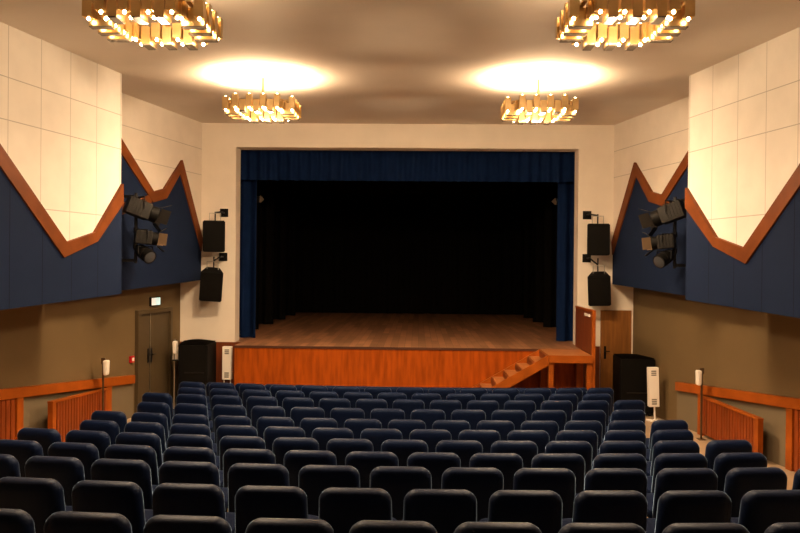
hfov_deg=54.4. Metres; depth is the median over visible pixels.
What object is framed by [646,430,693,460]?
seat
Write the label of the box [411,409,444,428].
seat
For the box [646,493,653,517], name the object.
seat cushion
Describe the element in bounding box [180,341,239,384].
trim
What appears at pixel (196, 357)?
loudspeaker
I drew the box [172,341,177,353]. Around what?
dispenser
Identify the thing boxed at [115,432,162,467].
seat
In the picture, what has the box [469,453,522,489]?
seat
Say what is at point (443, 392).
seat
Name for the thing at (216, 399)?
seat
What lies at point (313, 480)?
seat
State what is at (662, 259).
lantern
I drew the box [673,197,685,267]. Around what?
pipe
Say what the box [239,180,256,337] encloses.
curtain
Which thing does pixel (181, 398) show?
seat
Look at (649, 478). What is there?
seat cushion
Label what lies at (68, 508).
seat cushion
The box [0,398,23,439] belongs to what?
slatted panel
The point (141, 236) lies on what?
lantern
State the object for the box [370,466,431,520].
seat
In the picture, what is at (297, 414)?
seat
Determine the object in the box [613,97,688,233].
wall
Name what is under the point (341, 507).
seat
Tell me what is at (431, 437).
seat
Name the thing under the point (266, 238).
curtain
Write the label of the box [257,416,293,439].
seat
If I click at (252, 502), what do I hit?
seat
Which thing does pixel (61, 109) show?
wall
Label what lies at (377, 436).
seat
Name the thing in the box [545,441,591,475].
seat
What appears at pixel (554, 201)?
spotlight
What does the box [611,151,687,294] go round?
wall panel
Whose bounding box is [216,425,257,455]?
seat
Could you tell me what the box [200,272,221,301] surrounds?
grille
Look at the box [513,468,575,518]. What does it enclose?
seat
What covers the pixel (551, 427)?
seat
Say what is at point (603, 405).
seat
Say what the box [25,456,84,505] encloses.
seat
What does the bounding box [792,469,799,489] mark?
seat
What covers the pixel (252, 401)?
seat
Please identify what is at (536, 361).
wooden stairs
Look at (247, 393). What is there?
seat
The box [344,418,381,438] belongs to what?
seat
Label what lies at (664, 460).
seat
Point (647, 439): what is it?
seat cushion
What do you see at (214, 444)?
seat cushion
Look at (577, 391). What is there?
seat
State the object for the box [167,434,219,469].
seat
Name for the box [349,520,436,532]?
seat
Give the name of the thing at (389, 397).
seat
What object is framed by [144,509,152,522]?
seat cushion
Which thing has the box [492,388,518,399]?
seat
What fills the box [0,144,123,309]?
wall panel
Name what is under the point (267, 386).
seat
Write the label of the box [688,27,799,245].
wall
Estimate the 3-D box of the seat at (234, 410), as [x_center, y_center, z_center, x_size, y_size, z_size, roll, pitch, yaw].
[-2.258,2.209,10.564,0.500,0.735,0.536,1,0,7]
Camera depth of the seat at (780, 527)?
3.93 m
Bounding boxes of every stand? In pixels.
[101,358,109,410]
[171,339,177,408]
[695,368,704,439]
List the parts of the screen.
panel, rail, post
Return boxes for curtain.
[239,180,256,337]
[240,150,574,181]
[255,180,259,329]
[259,180,274,323]
[273,193,285,319]
[533,194,544,321]
[543,182,557,326]
[556,182,574,340]
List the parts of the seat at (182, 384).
backrest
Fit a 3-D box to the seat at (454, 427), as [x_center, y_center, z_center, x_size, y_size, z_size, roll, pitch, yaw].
[0.611,2.200,9.492,0.500,0.735,0.536,1,0,0]
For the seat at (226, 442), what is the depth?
7.55 m
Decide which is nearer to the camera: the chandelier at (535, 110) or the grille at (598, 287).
the chandelier at (535, 110)
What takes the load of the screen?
on the floor
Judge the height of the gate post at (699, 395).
0.711 m
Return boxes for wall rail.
[0,375,134,399]
[675,382,799,409]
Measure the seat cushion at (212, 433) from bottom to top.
0.114 m
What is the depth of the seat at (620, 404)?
11.13 m
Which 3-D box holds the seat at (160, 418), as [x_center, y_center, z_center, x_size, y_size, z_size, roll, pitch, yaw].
[-3.065,2.166,9.776,0.500,0.735,0.536,1,0,8]
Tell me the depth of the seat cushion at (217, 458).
7.87 m
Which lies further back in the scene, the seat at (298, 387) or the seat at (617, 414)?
the seat at (298, 387)
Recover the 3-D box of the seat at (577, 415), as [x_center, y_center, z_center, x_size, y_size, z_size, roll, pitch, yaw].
[2.473,2.253,10.438,0.500,0.735,0.536,1,0,-4]
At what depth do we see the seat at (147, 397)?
11.39 m
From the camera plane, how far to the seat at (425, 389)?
13.57 m
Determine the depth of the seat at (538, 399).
11.94 m
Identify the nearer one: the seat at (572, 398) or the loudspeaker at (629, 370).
the seat at (572, 398)
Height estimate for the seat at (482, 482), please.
0.735 m
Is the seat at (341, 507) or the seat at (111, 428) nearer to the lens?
the seat at (341, 507)
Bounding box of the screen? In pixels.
[575,306,595,387]
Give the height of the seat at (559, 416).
0.735 m
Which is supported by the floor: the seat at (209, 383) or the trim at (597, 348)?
the seat at (209, 383)
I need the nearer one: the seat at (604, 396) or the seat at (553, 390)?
the seat at (604, 396)
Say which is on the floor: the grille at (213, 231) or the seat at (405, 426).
the seat at (405, 426)
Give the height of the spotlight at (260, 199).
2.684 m
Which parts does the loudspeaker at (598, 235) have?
wall plate, bracket arm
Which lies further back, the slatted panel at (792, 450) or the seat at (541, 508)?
the slatted panel at (792, 450)
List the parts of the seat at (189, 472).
backrest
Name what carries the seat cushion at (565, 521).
on the seat at (590, 506)
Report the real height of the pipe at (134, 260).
1.200 m
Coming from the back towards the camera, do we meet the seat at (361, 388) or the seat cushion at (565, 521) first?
the seat at (361, 388)
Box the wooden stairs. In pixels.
[472,349,548,387]
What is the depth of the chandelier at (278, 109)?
11.72 m
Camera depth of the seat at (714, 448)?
7.56 m
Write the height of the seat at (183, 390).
0.735 m
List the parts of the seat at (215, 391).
backrest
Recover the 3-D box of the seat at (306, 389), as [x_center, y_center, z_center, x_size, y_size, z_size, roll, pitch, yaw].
[-1.412,2.348,13.163,0.500,0.735,0.536,1,0,5]
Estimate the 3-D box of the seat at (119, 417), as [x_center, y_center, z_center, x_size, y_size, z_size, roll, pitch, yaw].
[-3.589,2.161,9.859,0.500,0.735,0.536,1,0,10]
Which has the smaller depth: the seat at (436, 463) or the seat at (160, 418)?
the seat at (436, 463)
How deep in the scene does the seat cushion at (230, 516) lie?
5.18 m
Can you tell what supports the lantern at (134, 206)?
attached to the pipe at (134, 260)
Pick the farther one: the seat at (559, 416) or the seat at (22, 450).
the seat at (559, 416)
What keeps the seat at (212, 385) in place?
on the floor
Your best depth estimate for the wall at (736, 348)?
12.94 m
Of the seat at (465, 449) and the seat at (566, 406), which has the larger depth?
the seat at (566, 406)
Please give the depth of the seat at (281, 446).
7.51 m
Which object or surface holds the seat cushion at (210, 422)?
on the seat at (180, 408)
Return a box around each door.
[134,307,172,412]
[600,309,632,406]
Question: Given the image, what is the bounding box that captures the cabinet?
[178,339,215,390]
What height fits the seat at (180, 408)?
0.735 m
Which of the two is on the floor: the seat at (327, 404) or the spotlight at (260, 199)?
the seat at (327, 404)
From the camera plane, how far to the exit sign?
15.02 m
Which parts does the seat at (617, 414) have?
backrest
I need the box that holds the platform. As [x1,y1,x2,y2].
[540,349,592,389]
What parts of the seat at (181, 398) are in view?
backrest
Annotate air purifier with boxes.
[646,367,658,421]
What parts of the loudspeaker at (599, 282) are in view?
wall plate, bracket arm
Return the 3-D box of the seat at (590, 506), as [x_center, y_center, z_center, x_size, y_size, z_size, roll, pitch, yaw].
[1.303,1.760,5.033,0.500,0.735,0.536,1,0,-1]
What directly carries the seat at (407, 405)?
on the floor
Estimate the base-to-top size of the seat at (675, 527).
0.735 m
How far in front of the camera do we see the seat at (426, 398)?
11.91 m
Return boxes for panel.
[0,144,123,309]
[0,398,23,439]
[121,138,202,289]
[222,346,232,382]
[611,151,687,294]
[685,164,799,317]
[785,408,799,471]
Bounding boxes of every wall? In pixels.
[0,22,121,240]
[0,283,179,428]
[121,93,201,228]
[180,123,632,387]
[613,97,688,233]
[633,287,799,466]
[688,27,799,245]
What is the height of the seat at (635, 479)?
0.735 m
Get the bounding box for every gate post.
[104,386,111,410]
[697,394,705,435]
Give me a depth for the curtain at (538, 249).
22.23 m
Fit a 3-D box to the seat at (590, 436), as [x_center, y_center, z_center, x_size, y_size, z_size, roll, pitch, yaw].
[1.907,2.139,8.623,0.500,0.735,0.536,1,0,-2]
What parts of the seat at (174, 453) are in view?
backrest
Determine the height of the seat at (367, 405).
0.735 m
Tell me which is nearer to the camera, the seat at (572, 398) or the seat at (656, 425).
the seat at (656, 425)
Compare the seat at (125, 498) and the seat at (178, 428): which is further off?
the seat at (178, 428)
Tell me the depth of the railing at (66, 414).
12.30 m
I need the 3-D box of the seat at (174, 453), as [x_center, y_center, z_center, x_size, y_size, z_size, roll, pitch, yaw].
[-1.812,1.930,6.936,0.500,0.735,0.536,1,0,6]
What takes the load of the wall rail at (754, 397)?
attached to the wall at (736, 348)
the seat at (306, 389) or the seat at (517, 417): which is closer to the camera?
the seat at (517, 417)
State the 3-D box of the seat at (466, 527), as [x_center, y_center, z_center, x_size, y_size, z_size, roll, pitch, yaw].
[0.495,1.661,4.133,0.500,0.735,0.536,1,0,0]
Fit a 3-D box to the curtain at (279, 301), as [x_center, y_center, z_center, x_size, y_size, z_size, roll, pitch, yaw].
[-4.356,-1.016,22.406,2.150,5.060,0.204,1,0,1]
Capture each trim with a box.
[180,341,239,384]
[583,346,599,387]
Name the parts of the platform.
post, post, post, post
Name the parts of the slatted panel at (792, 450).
post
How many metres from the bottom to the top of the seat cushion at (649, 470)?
0.114 m
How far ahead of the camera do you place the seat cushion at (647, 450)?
8.68 m
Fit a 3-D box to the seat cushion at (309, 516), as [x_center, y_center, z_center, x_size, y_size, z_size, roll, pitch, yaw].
[-0.796,1.738,5.136,0.500,0.114,0.400,1,0,3]
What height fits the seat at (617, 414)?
0.735 m
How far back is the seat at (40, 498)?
4.95 m
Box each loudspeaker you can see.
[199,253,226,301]
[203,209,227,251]
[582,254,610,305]
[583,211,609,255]
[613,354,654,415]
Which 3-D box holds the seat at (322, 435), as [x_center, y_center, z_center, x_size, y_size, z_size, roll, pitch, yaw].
[-0.723,2.116,8.641,0.500,0.735,0.536,1,0,3]
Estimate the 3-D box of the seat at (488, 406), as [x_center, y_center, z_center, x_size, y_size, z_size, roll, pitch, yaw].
[1.177,2.269,11.280,0.500,0.735,0.536,1,0,-1]
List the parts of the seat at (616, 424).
backrest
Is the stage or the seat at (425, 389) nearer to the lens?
the seat at (425, 389)
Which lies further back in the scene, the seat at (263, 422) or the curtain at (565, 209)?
the curtain at (565, 209)
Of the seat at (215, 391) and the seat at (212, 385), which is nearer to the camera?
the seat at (215, 391)
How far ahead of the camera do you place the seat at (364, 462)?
6.57 m
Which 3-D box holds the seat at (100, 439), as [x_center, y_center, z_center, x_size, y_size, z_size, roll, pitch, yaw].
[-3.104,2.010,7.990,0.500,0.735,0.536,1,0,8]
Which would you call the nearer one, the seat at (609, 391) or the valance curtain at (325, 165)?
the seat at (609, 391)
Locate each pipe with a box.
[122,193,137,262]
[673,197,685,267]
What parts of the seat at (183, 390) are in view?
backrest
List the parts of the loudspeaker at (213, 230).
wall plate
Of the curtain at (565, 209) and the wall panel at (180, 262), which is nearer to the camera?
the wall panel at (180, 262)
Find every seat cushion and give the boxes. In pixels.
[65,506,71,510]
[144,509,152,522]
[208,410,211,420]
[209,421,212,431]
[211,432,214,442]
[213,443,216,455]
[215,456,219,469]
[219,470,222,486]
[220,487,227,510]
[225,512,234,532]
[308,515,318,518]
[562,518,571,526]
[646,438,649,448]
[646,449,649,460]
[646,461,651,475]
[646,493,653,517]
[646,518,655,532]
[647,476,652,492]
[731,517,738,523]
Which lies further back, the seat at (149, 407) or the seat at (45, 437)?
the seat at (149, 407)
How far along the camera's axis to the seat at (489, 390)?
13.57 m
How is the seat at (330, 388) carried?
on the floor
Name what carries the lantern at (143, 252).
attached to the pipe at (134, 260)
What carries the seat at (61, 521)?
on the floor
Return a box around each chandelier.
[82,0,222,49]
[222,76,300,123]
[500,77,578,124]
[555,0,694,50]
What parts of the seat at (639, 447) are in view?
backrest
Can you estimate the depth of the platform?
14.28 m
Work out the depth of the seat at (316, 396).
11.99 m
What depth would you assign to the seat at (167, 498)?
4.85 m
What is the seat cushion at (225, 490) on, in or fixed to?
on the seat at (189, 472)
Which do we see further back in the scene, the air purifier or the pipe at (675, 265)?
the air purifier
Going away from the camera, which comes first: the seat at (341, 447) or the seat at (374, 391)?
the seat at (341, 447)
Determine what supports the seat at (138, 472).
on the floor
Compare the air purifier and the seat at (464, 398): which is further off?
the air purifier
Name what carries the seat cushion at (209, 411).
on the seat at (181, 398)
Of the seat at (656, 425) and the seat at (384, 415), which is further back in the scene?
the seat at (384, 415)
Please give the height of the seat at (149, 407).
0.735 m
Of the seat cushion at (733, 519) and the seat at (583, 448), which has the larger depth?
the seat at (583, 448)
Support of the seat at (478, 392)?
on the floor
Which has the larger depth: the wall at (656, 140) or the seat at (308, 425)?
the wall at (656, 140)
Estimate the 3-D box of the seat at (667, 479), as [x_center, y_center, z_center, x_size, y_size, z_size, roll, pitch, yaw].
[2.112,1.859,5.956,0.500,0.735,0.536,1,0,-3]
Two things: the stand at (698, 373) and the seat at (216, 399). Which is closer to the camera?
the seat at (216, 399)
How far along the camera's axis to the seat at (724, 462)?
6.65 m
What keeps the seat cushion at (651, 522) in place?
on the seat at (674, 506)
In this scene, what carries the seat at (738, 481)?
on the floor
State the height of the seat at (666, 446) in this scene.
0.735 m
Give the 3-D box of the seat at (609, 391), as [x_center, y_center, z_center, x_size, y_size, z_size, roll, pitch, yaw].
[3.323,2.389,13.179,0.500,0.735,0.536,1,0,-5]
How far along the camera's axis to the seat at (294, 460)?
6.60 m
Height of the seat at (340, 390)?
0.735 m
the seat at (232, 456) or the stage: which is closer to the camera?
the seat at (232, 456)
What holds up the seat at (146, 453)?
on the floor
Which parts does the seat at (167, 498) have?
backrest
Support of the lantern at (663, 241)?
attached to the pipe at (675, 265)
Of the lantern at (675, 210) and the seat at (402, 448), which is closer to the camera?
the seat at (402, 448)
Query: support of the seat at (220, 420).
on the floor
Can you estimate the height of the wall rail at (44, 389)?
0.825 m
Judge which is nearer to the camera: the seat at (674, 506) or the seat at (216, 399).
the seat at (674, 506)
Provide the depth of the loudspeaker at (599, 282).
15.42 m
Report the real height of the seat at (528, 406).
0.735 m
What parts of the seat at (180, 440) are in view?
backrest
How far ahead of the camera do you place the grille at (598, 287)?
15.41 m
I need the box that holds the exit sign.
[149,297,159,305]
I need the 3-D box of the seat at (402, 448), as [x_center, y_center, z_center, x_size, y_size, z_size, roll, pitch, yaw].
[0.046,2.039,7.715,0.500,0.735,0.536,1,0,2]
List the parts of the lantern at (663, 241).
barn door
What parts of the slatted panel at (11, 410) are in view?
post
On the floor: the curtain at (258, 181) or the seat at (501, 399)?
the seat at (501, 399)
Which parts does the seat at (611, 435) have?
backrest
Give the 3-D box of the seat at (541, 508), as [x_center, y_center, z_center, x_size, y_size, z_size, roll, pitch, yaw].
[0.777,1.756,5.026,0.500,0.735,0.536,1,0,0]
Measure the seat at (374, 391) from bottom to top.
0.735 m
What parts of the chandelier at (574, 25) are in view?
plate, plate, plate, plate, plate, plate, plate, plate, plate, plate, plate, plate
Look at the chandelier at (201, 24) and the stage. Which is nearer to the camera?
the chandelier at (201, 24)
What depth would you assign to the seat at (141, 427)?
8.59 m
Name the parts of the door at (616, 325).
handle, frame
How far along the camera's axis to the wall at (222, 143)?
16.03 m
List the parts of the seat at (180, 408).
backrest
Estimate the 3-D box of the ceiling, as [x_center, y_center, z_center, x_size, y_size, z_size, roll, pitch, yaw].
[-0.064,-2.988,6.840,18.000,0.200,19.100,1,0,1]
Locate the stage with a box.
[234,312,582,388]
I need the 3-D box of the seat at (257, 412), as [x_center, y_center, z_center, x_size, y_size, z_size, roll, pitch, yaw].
[-1.734,2.215,10.508,0.500,0.735,0.536,1,0,6]
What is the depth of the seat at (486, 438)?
8.34 m
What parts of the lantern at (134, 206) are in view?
barn door, barn door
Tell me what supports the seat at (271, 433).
on the floor
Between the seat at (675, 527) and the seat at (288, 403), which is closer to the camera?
the seat at (675, 527)
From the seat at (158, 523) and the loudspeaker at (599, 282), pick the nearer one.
the seat at (158, 523)
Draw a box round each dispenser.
[103,360,109,374]
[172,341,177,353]
[695,370,701,385]
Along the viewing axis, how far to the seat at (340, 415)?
10.17 m
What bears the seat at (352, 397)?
on the floor
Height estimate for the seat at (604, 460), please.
0.735 m
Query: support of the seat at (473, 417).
on the floor
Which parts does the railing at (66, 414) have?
post, rail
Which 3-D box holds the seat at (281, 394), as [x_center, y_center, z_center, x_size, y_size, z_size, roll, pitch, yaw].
[-1.694,2.294,12.294,0.500,0.735,0.536,1,0,6]
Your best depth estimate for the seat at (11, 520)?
4.02 m
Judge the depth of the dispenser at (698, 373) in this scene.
12.92 m
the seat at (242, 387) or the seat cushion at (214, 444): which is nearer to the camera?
the seat cushion at (214, 444)
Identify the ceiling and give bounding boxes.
[0,0,799,124]
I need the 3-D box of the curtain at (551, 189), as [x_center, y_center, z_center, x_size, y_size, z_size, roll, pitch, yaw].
[4.867,-0.922,20.497,2.120,5.060,0.206,1,0,1]
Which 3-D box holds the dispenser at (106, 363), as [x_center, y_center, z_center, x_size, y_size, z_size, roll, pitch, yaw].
[-4.947,1.703,13.103,0.084,0.250,0.120,1,0,1]
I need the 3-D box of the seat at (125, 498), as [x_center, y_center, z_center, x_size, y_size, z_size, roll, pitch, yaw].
[-1.850,1.732,5.149,0.500,0.735,0.536,1,0,6]
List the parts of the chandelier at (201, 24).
plate, plate, plate, plate, plate, plate, plate, plate, plate, plate, plate, plate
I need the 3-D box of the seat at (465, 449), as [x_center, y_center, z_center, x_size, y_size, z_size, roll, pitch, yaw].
[0.572,2.043,7.706,0.500,0.735,0.536,1,0,0]
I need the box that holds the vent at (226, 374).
[224,372,228,377]
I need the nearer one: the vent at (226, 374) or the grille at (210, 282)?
the grille at (210, 282)
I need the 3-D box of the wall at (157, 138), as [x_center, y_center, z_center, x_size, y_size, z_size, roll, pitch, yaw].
[-4.940,-1.259,14.040,0.710,3.415,4.362,1,0,13]
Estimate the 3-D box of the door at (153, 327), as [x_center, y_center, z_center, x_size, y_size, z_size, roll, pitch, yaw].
[-4.752,1.803,15.060,0.084,1.975,1.260,1,0,13]
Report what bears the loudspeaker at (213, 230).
attached to the wall at (222, 143)
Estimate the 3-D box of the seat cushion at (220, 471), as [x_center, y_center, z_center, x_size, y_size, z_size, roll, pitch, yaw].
[-1.805,1.926,7.003,0.500,0.114,0.400,1,0,6]
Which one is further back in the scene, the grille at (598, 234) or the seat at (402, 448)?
the grille at (598, 234)
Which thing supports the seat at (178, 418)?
on the floor
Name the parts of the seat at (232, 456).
backrest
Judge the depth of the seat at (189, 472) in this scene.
5.76 m
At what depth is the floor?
12.71 m
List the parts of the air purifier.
panel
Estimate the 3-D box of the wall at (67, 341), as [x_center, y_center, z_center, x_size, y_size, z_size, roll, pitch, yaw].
[-6.814,1.555,6.813,0.343,2.900,19.139,1,0,13]
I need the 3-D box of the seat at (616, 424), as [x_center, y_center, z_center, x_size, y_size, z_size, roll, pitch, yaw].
[2.717,2.219,9.563,0.500,0.735,0.536,1,0,-4]
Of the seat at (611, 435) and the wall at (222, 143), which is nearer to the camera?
the seat at (611, 435)
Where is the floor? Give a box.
[127,402,795,517]
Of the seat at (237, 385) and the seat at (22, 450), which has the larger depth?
the seat at (237, 385)
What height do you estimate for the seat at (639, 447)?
0.735 m
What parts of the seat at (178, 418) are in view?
backrest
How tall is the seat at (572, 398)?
0.735 m
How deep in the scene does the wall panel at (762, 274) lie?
10.03 m
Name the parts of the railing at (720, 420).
rail, post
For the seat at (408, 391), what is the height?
0.735 m
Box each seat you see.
[0,439,42,476]
[0,454,20,478]
[0,477,71,532]
[0,508,34,532]
[17,428,61,455]
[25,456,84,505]
[44,511,131,532]
[48,442,98,479]
[66,430,110,458]
[71,480,152,532]
[80,420,119,444]
[91,410,126,432]
[91,458,157,508]
[105,444,158,484]
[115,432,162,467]
[124,422,166,453]
[131,412,169,441]
[137,402,171,430]
[142,392,173,418]
[143,515,231,532]
[152,483,234,532]
[158,461,228,511]
[163,446,227,511]
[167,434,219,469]
[170,423,216,455]
[172,414,214,442]
[174,403,212,431]
[176,394,211,420]
[178,387,209,409]
[179,382,208,402]
[206,382,220,395]
[209,383,234,402]
[210,388,242,420]
[211,395,246,420]
[212,404,245,431]
[214,415,250,443]
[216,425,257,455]
[219,436,265,469]
[223,448,275,511]
[228,463,288,511]
[235,383,250,395]
[235,485,318,532]
[239,384,265,403]
[242,389,270,411]
[245,518,333,532]
[246,396,277,419]
[251,406,284,429]
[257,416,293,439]
[264,426,304,451]
[265,384,284,390]
[270,384,296,397]
[272,437,318,465]
[276,390,304,406]
[282,397,313,416]
[284,450,336,486]
[290,407,324,426]
[295,385,303,390]
[298,465,359,516]
[300,418,337,437]
[301,385,327,396]
[309,391,337,406]
[312,427,353,450]
[319,398,350,417]
[319,487,396,532]
[326,386,334,390]
[327,438,372,464]
[330,408,364,427]
[332,386,359,397]
[343,392,372,407]
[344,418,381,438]
[345,451,398,487]
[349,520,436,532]
[356,386,373,391]
[356,399,387,418]
[360,428,401,451]
[364,386,391,398]
[370,408,404,428]
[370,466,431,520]
[377,392,406,408]
[381,439,427,466]
[388,419,425,439]
[389,387,398,392]
[393,399,424,418]
[396,387,423,398]
[402,489,476,532]
[407,452,460,488]
[409,429,450,451]
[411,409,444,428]
[412,393,440,408]
[420,387,431,392]
[428,387,455,399]
[430,400,461,419]
[432,420,469,439]
[436,440,482,466]
[441,467,503,521]
[446,387,461,392]
[446,393,475,408]
[451,409,485,429]
[454,522,541,532]
[458,430,499,452]
[460,388,487,399]
[467,400,498,419]
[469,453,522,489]
[476,420,514,440]
[479,490,561,532]
[480,393,509,409]
[485,388,494,393]
[490,441,537,467]
[491,410,525,429]
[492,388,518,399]
[504,400,535,420]
[507,430,548,453]
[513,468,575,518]
[515,394,543,409]
[517,388,526,393]
[520,420,558,441]
[524,388,550,400]
[531,410,565,430]
[531,453,584,493]
[541,400,572,422]
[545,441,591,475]
[548,388,556,393]
[549,394,577,411]
[555,388,582,402]
[556,430,597,461]
[558,523,645,532]
[562,490,647,531]
[564,420,601,448]
[571,410,605,437]
[575,468,646,497]
[577,400,608,425]
[580,388,586,397]
[582,393,611,415]
[587,388,613,413]
[592,441,645,468]
[593,453,646,473]
[597,430,645,454]
[602,420,645,442]
[605,410,644,433]
[608,400,644,424]
[646,420,688,448]
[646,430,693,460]
[646,440,699,475]
[646,468,717,517]
[646,490,731,532]
[647,453,707,492]
[662,523,749,532]
[705,440,751,469]
[713,452,766,491]
[724,467,786,516]
[731,490,799,532]
[764,522,799,532]
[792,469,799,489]
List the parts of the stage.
panel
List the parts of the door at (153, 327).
handle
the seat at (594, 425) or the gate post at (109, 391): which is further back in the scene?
the gate post at (109, 391)
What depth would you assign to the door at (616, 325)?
15.87 m
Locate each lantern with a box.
[122,195,171,231]
[133,228,167,251]
[133,244,155,263]
[638,199,685,235]
[641,232,676,255]
[653,249,676,268]
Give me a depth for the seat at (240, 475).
5.72 m
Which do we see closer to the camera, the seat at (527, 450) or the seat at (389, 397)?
the seat at (527, 450)
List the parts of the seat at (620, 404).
backrest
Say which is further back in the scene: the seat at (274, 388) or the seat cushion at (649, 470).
the seat at (274, 388)
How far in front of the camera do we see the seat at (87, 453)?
6.80 m
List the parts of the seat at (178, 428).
backrest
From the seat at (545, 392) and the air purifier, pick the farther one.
the air purifier
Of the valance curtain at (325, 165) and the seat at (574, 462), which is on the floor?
the seat at (574, 462)
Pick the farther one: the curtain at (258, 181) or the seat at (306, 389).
the curtain at (258, 181)
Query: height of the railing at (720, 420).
0.670 m
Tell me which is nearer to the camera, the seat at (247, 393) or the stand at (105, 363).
the seat at (247, 393)
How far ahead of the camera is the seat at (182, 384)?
13.18 m
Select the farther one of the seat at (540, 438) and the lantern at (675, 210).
the lantern at (675, 210)
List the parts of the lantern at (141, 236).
barn door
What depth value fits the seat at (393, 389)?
13.58 m
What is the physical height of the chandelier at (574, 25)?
0.738 m
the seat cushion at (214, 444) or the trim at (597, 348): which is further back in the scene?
the trim at (597, 348)
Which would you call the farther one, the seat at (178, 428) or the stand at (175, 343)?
the stand at (175, 343)
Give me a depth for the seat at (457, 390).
13.57 m
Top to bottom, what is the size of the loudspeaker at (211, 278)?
1.003 m
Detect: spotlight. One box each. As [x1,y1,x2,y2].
[257,196,263,202]
[551,198,557,204]
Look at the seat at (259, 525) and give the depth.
3.91 m
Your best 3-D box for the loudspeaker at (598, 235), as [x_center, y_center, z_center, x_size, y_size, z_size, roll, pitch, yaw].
[3.942,-0.677,15.639,0.438,0.910,0.542,1,0,1]
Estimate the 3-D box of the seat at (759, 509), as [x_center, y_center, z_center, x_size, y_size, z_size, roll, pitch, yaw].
[2.357,1.769,5.079,0.500,0.735,0.536,1,0,-4]
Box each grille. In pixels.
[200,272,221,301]
[203,221,223,250]
[588,224,608,253]
[588,277,609,305]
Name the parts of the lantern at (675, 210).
barn door, barn door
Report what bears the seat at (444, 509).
on the floor
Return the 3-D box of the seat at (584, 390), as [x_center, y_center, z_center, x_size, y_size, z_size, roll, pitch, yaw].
[3.076,2.502,13.916,0.500,0.735,0.536,1,0,-5]
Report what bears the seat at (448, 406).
on the floor
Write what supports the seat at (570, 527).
on the floor
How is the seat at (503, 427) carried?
on the floor
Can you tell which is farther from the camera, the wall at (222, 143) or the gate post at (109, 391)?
the wall at (222, 143)
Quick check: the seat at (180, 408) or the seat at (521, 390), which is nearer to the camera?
the seat at (180, 408)
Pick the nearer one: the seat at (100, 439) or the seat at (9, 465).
the seat at (9, 465)

